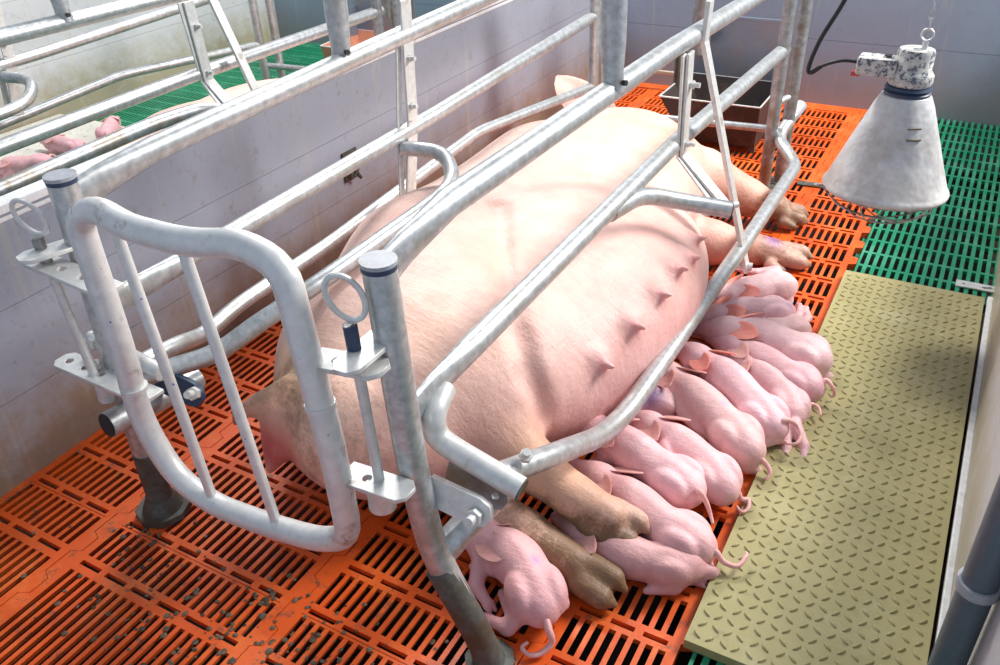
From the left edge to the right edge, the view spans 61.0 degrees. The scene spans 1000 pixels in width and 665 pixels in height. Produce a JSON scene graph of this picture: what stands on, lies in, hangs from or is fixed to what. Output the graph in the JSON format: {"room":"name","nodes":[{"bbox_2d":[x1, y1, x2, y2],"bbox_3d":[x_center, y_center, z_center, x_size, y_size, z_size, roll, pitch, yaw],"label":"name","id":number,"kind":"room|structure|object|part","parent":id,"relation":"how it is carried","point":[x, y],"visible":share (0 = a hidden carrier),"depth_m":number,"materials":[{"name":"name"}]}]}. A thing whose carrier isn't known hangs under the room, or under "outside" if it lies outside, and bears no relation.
{"room":"farm building","nodes":[
{"label":"farm building","id":0,"kind":"room"},
{"bbox_2d":[0,0,279,133],"bbox_3d":[-2.428,-1.250,3.534,0.040,1.480,4.180,15,37,25],"label":"wall","id":1,"kind":"structure","parent":0,"point":[165,39],"depth_m":4.32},
{"bbox_2d":[95,42,323,126],"bbox_3d":[-1.317,-0.669,3.533,2.180,0.030,3.690,15,37,25],"label":"floor","id":2,"kind":"structure","parent":0,"point":[305,54],"depth_m":4.53,"materials":[{"name":"green plastic"}]},
{"bbox_2d":[0,114,123,176],"bbox_3d":[-2.263,-0.603,3.439,0.600,0.025,1.568,15,37,25],"label":"mat","id":3,"kind":"object","parent":2,"relation":"on","point":[86,132],"visible":0.23,"depth_m":3.86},
{"bbox_2d":[0,153,55,178],"bbox_3d":[-1.955,-0.675,3.438,0.304,0.080,0.092,-10,34,-12],"label":"piglet","id":4,"kind":"object","parent":3,"relation":"on","point":[10,165],"visible":0.56,"depth_m":3.41},
{"bbox_2d":[39,135,85,153],"bbox_3d":[-1.872,-0.801,3.627,0.304,0.080,0.092,16,37,26],"label":"piglet","id":5,"kind":"object","parent":3,"relation":"on","point":[58,143],"visible":0.63,"depth_m":3.59},
{"bbox_2d":[95,115,123,138],"bbox_3d":[-1.744,-0.915,3.795,0.092,0.080,0.304,-6,33,-6],"label":"piglet","id":6,"kind":"object","parent":3,"relation":"on","point":[112,123],"visible":0.63,"depth_m":3.73},
{"bbox_2d":[112,78,278,150],"bbox_3d":[-0.781,-0.924,3.560,0.939,0.363,1.901,24,41,34],"label":"sow","id":7,"kind":"object","parent":2,"relation":"on","point":[233,92],"visible":0.03,"depth_m":3.29,"materials":[{"name":"pink"}]},
{"bbox_2d":[0,0,400,195],"bbox_3d":[-1.216,-0.986,2.833,1.251,1.270,2.521,15,37,25],"label":"crate","id":8,"kind":"object","parent":2,"relation":"on","point":[16,109],"visible":0.57,"depth_m":2.87,"materials":[{"name":"metal"}]},
{"bbox_3d":[-1.097,-1.042,2.687,0.067,0.091,2.260,16,37,26],"label":"rail","id":9,"kind":"part","parent":8,"relation":"part of","materials":[{"name":"metal"}]},
{"bbox_3d":[-1.669,-1.010,3.063,0.040,0.094,2.161,15,37,25],"label":"rail","id":10,"kind":"part","parent":8,"relation":"part of","materials":[{"name":"metal"}]},
{"bbox_3d":[-1.130,-1.432,3.935,0.038,0.800,0.038,15,37,25],"label":"post","id":11,"kind":"part","parent":8,"relation":"part of","materials":[{"name":"metal"}]},
{"bbox_3d":[-1.061,-1.451,3.959,0.038,0.800,0.038,15,37,25],"label":"post","id":12,"kind":"part","parent":8,"relation":"part of","materials":[{"name":"metal"}]},
{"bbox_3d":[-0.519,-1.277,3.657,0.044,0.800,0.044,15,37,25],"label":"post","id":13,"kind":"part","parent":8,"relation":"part of","materials":[{"name":"metal"}]},
{"bbox_3d":[-0.448,-1.308,3.699,0.044,0.800,0.044,15,37,25],"label":"post","id":14,"kind":"part","parent":8,"relation":"part of","materials":[{"name":"metal"}]},
{"bbox_2d":[320,0,414,57],"bbox_3d":[-0.681,-1.646,4.235,0.414,0.799,0.368,15,37,25],"label":"trough","id":15,"kind":"object","parent":2,"relation":"on","point":[359,33],"visible":0.2,"depth_m":4.46,"materials":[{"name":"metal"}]},
{"bbox_3d":[-0.640,-1.581,4.385,0.378,0.405,0.174,15,37,25],"label":"plate","id":16,"kind":"part","parent":15,"relation":"part of","materials":[{"name":"grey metal"}]},
{"bbox_2d":[0,0,601,587],"bbox_3d":[-0.485,-0.448,2.772,0.035,0.830,4.180,15,37,25],"label":"wall","id":17,"kind":"structure","parent":0,"point":[46,411],"depth_m":2.36,"materials":[{"name":"grey plastic"}]},
{"bbox_2d":[0,0,513,223],"bbox_3d":[-0.499,-0.791,2.550,0.047,0.037,4.180,15,37,25],"label":"trim","id":18,"kind":"structure","parent":17,"relation":"attached to","point":[37,190],"depth_m":1.82,"materials":[{"name":"grey metal"}]},
{"bbox_2d":[341,147,362,182],"bbox_3d":[-0.462,-0.529,2.688,0.035,0.095,0.070,15,37,25],"label":"wall bracket","id":19,"kind":"object","parent":17,"relation":"attached to","point":[356,173],"visible":0.46,"depth_m":2.69,"materials":[{"name":"metal"}]},
{"bbox_2d":[0,83,999,664],"bbox_3d":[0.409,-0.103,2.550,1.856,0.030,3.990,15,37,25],"label":"floor","id":20,"kind":"structure","parent":0,"point":[328,567],"depth_m":1.75,"materials":[{"name":"orange plastic"}]},
{"bbox_2d":[21,518,515,664],"bbox_3d":[-0.508,0.549,1.575,1.100,0.004,0.441,15,37,25],"label":"crumbs","id":21,"kind":"object","parent":20,"relation":"on","point":[263,615],"visible":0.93,"depth_m":1.59,"materials":[{"name":"brown food"}]},
{"bbox_2d":[9,0,813,664],"bbox_3d":[0.153,-0.611,2.168,0.988,1.270,2.519,15,37,25],"label":"crate","id":22,"kind":"object","parent":20,"relation":"on","point":[476,486],"visible":0.98,"depth_m":1.52,"materials":[{"name":"metal"}]},
{"bbox_3d":[-0.731,-0.100,1.443,0.202,0.026,0.050,15,37,25],"label":"latch plate","id":23,"kind":"part","parent":22,"relation":"part of","materials":[{"name":"metal"}]},
{"bbox_3d":[-0.731,-0.002,1.581,0.078,0.617,0.049,15,37,25],"label":"post","id":24,"kind":"part","parent":22,"relation":"part of","materials":[{"name":"metal"}]},
{"bbox_2d":[95,375,116,403],"bbox_3d":[-0.751,0.108,1.614,0.039,0.049,0.033,15,37,25],"label":"socket","id":25,"kind":"object","parent":22,"relation":"attached to","point":[104,397],"depth_m":1.60,"materials":[{"name":"metal"}]},
{"bbox_3d":[-0.739,0.085,1.590,0.252,0.018,0.050,15,37,25],"label":"latch plate","id":26,"kind":"part","parent":22,"relation":"part of","materials":[{"name":"metal"}]},
{"bbox_3d":[-0.731,0.314,1.795,0.107,0.170,0.107,-25,39,-30],"label":"foot plate","id":27,"kind":"part","parent":22,"relation":"part of","materials":[{"name":"metal"}]},
{"bbox_3d":[-0.553,0.075,1.417,0.060,0.560,0.018,15,37,25],"label":"rod","id":28,"kind":"part","parent":22,"relation":"part of","materials":[{"name":"silver metal"}]},
{"bbox_3d":[-0.423,0.108,1.352,0.073,0.535,0.018,15,37,25],"label":"rod","id":29,"kind":"part","parent":22,"relation":"part of","materials":[{"name":"silver metal"}]},
{"bbox_3d":[-0.190,-0.792,2.226,0.046,0.127,2.228,15,37,25],"label":"rail","id":30,"kind":"part","parent":22,"relation":"part of","materials":[{"name":"metal"}]},
{"bbox_3d":[-0.214,0.044,1.194,0.132,0.026,0.050,15,37,25],"label":"latch plate","id":31,"kind":"part","parent":22,"relation":"part of","materials":[{"name":"metal"}]},
{"bbox_3d":[-0.185,-0.604,2.341,0.040,0.094,2.161,15,37,25],"label":"rail","id":32,"kind":"part","parent":22,"relation":"part of","materials":[{"name":"metal"}]},
{"bbox_3d":[-0.189,0.231,1.303,0.127,0.016,0.050,15,37,25],"label":"latch plate","id":33,"kind":"part","parent":22,"relation":"part of","materials":[{"name":"metal"}]},
{"bbox_2d":[367,478,396,515],"bbox_3d":[-0.185,0.252,1.324,0.047,0.052,0.045,15,37,25],"label":"socket","id":34,"kind":"object","parent":22,"relation":"attached to","point":[378,490],"depth_m":1.30,"materials":[{"name":"metal"}]},
{"bbox_3d":[-0.091,0.246,1.319,0.184,0.774,0.049,15,37,25],"label":"post","id":35,"kind":"part","parent":22,"relation":"part of","materials":[{"name":"metal"}]},
{"bbox_3d":[-0.018,0.569,1.488,0.086,0.044,0.090,15,37,25],"label":"foot plate","id":36,"kind":"part","parent":22,"relation":"part of","materials":[{"name":"metal"}]},
{"bbox_3d":[0.387,-0.635,1.965,0.067,0.091,2.260,16,37,26],"label":"rail","id":37,"kind":"part","parent":22,"relation":"part of","materials":[{"name":"metal"}]},
{"bbox_3d":[0.354,-1.026,3.213,0.038,0.800,0.038,15,37,25],"label":"post","id":38,"kind":"part","parent":22,"relation":"part of","materials":[{"name":"metal"}]},
{"bbox_3d":[0.402,-0.415,2.120,0.066,0.083,2.235,16,37,26],"label":"rail","id":39,"kind":"part","parent":22,"relation":"part of","materials":[{"name":"metal"}]},
{"bbox_3d":[1.050,-0.569,3.192,0.090,0.007,0.070,15,37,25],"label":"foot plate","id":40,"kind":"part","parent":22,"relation":"part of","materials":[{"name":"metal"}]},
{"bbox_3d":[0.965,-0.871,2.935,0.044,0.800,0.044,15,37,25],"label":"post","id":41,"kind":"part","parent":22,"relation":"part of","materials":[{"name":"metal"}]},
{"bbox_3d":[1.036,-0.901,2.977,0.044,0.800,0.044,15,37,25],"label":"post","id":42,"kind":"part","parent":22,"relation":"part of","materials":[{"name":"metal"}]},
{"bbox_2d":[466,519,569,657],"bbox_3d":[0.023,0.446,1.597,0.171,0.110,0.328,-12,34,-14],"label":"piglet","id":43,"kind":"object","parent":20,"relation":"on","point":[534,594],"visible":0.89,"depth_m":1.54},
{"bbox_2d":[232,75,813,609],"bbox_3d":[0.244,-0.309,2.470,1.174,0.454,2.374,15,37,25],"label":"sow","id":44,"kind":"object","parent":20,"relation":"on","point":[573,355],"visible":0.69,"depth_m":1.84,"materials":[{"name":"pink"}]},
{"bbox_2d":[550,511,718,594],"bbox_3d":[0.245,0.425,1.636,0.346,0.088,0.112,11,35,20],"label":"piglet","id":45,"kind":"object","parent":20,"relation":"on","point":[666,570],"visible":0.66,"depth_m":1.59},
{"bbox_2d":[578,415,713,523],"bbox_3d":[0.296,0.273,1.827,0.132,0.125,0.438,-26,40,-31],"label":"piglet","id":46,"kind":"object","parent":20,"relation":"on","point":[679,479],"visible":0.61,"depth_m":1.75},
{"bbox_2d":[568,458,748,568],"bbox_3d":[0.280,0.361,1.714,0.134,0.108,0.441,-29,41,-35],"label":"piglet","id":47,"kind":"object","parent":20,"relation":"on","point":[685,530],"visible":0.66,"depth_m":1.64},
{"bbox_2d":[641,385,675,415],"bbox_3d":[0.302,0.171,2.006,0.246,0.099,0.115,-7,33,-7],"label":"piglet","id":48,"kind":"object","parent":20,"relation":"on","point":[661,400],"visible":0.2,"depth_m":1.97},
{"bbox_2d":[655,70,673,75],"bbox_3d":[0.916,-1.202,4.091,0.550,0.099,0.130,15,37,25],"label":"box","id":49,"kind":"object","parent":20,"relation":"on","point":[662,72],"visible":0.02,"depth_m":4.11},
{"bbox_2d":[629,410,750,513],"bbox_3d":[0.396,0.259,1.859,0.128,0.106,0.388,-22,38,-28],"label":"piglet","id":50,"kind":"object","parent":20,"relation":"on","point":[723,474],"visible":0.59,"depth_m":1.79},
{"bbox_2d":[658,361,771,480],"bbox_3d":[0.466,0.174,1.983,0.127,0.115,0.488,-18,36,-22],"label":"piglet","id":51,"kind":"object","parent":20,"relation":"on","point":[733,432],"visible":0.79,"depth_m":1.89},
{"bbox_2d":[659,0,780,152],"bbox_3d":[0.897,-1.151,3.371,0.414,0.799,0.368,15,37,25],"label":"trough","id":52,"kind":"object","parent":20,"relation":"on","point":[737,47],"visible":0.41,"depth_m":3.49,"materials":[{"name":"metal"}]},
{"bbox_3d":[0.960,-1.080,3.511,0.378,0.405,0.174,15,37,25],"label":"plate","id":53,"kind":"part","parent":52,"relation":"part of","materials":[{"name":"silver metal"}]},
{"bbox_2d":[677,342,802,447],"bbox_3d":[0.545,0.132,2.029,0.120,0.123,0.459,-16,35,-20],"label":"piglet","id":54,"kind":"object","parent":20,"relation":"on","point":[726,375],"visible":0.62,"depth_m":1.95},
{"bbox_2d":[700,294,795,321],"bbox_3d":[0.658,-0.049,2.322,0.303,0.098,0.105,-3,33,-1],"label":"piglet","id":55,"kind":"object","parent":20,"relation":"on","point":[771,305],"visible":0.52,"depth_m":2.29},
{"bbox_2d":[713,265,797,303],"bbox_3d":[0.699,-0.143,2.462,0.305,0.102,0.264,-4,33,-2],"label":"piglet","id":56,"kind":"object","parent":20,"relation":"on","point":[770,280],"visible":0.59,"depth_m":2.38},
{"bbox_2d":[692,312,833,378],"bbox_3d":[0.683,0.025,2.194,0.399,0.121,0.134,19,39,29],"label":"piglet","id":57,"kind":"object","parent":20,"relation":"on","point":[811,348],"visible":0.62,"depth_m":2.14},
{"bbox_2d":[704,335,835,402],"bbox_3d":[0.660,0.080,2.129,0.117,0.100,0.378,-23,38,-29],"label":"piglet","id":58,"kind":"object","parent":20,"relation":"on","point":[804,375],"visible":0.52,"depth_m":2.06},
{"bbox_2d":[761,302,812,331],"bbox_3d":[0.770,-0.019,2.295,0.312,0.079,0.143,-23,38,-28],"label":"piglet","id":59,"kind":"object","parent":20,"relation":"on","point":[800,321],"visible":0.34,"depth_m":2.25},
{"bbox_2d":[797,180,824,188],"bbox_3d":[1.160,-0.555,3.156,0.102,0.016,0.038,12,36,21],"label":"clip","id":60,"kind":"object","parent":20,"relation":"on","point":[800,183],"visible":0.96,"depth_m":3.15,"materials":[{"name":"metal"}]},
{"bbox_2d":[683,270,984,664],"bbox_3d":[0.853,0.228,1.960,0.378,0.025,1.493,15,37,25],"label":"mat","id":61,"kind":"object","parent":20,"relation":"on","point":[844,541],"visible":0.96,"depth_m":1.75,"materials":[{"name":"beige rubber"}]},
{"bbox_2d":[727,354,821,455],"bbox_3d":[0.663,0.145,2.034,0.154,0.089,0.437,-7,33,-7],"label":"piglet","id":62,"kind":"object","parent":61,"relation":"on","point":[799,404],"visible":0.48,"depth_m":1.98},
{"bbox_2d":[927,475,999,664],"bbox_3d":[0.616,0.336,1.098,0.053,0.800,0.053,15,37,25],"label":"pipe","id":63,"kind":"object","parent":20,"relation":"on","point":[977,583],"visible":1,"depth_m":1.08,"materials":[{"name":"grey metal"}]},
{"bbox_2d":[955,279,993,293],"bbox_3d":[1.401,-0.140,2.501,0.102,0.016,0.038,15,37,25],"label":"clip","id":64,"kind":"object","parent":20,"relation":"on","point":[959,283],"visible":1,"depth_m":2.50,"materials":[{"name":"metal"}]},
{"bbox_2d":[274,0,999,172],"bbox_3d":[0.971,-1.674,3.880,5.600,1.580,0.040,15,37,25],"label":"wall","id":65,"kind":"structure","parent":0,"point":[966,40],"depth_m":3.71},
{"bbox_2d":[806,0,949,223],"bbox_3d":[0.937,-0.709,1.915,0.334,0.988,0.298,-6,33,-5],"label":"heat lamp","id":66,"kind":"object","parent":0,"point":[892,160],"visible":1,"depth_m":2.01,"materials":[{"name":"metal"}]},
{"bbox_2d":[850,69,858,75],"bbox_3d":[0.855,-0.624,2.039,0.020,0.008,0.030,15,37,25],"label":"switch","id":67,"kind":"object","parent":66,"relation":"attached to","point":[855,72],"depth_m":2.03,"materials":[{"name":"red plastic"}]},
{"bbox_3d":[0.966,-0.465,2.078,0.298,0.247,0.298,15,37,25],"label":"lamp shade","id":68,"kind":"part","parent":66,"relation":"part of","materials":[{"name":"metal"}]},
{"bbox_2d":[887,45,935,89],"bbox_3d":[0.966,-0.623,1.982,0.100,0.089,0.100,15,37,25],"label":"socket","id":69,"kind":"object","parent":66,"relation":"attached to","point":[911,68],"depth_m":1.96,"materials":[{"name":"white plastic"}]},
{"bbox_3d":[0.963,-0.903,1.782,0.011,0.520,0.011,-10,34,-12],"label":"chain","id":70,"kind":"part","parent":66,"relation":"part of","materials":[{"name":"metal"}]},
{"bbox_2d":[927,210,999,664],"bbox_3d":[1.337,-0.110,2.226,0.035,0.730,3.530,15,37,25],"label":"wall","id":71,"kind":"structure","parent":0,"point":[984,468],"depth_m":1.67,"materials":[{"name":"white plastic"}]},
{"bbox_2d":[934,296,992,644],"bbox_3d":[1.019,0.293,1.856,0.015,0.018,1.590,15,37,25],"label":"trim","id":72,"kind":"structure","parent":71,"relation":"attached to","point":[961,492],"depth_m":1.81,"materials":[{"name":"white plastic"}]}
]}

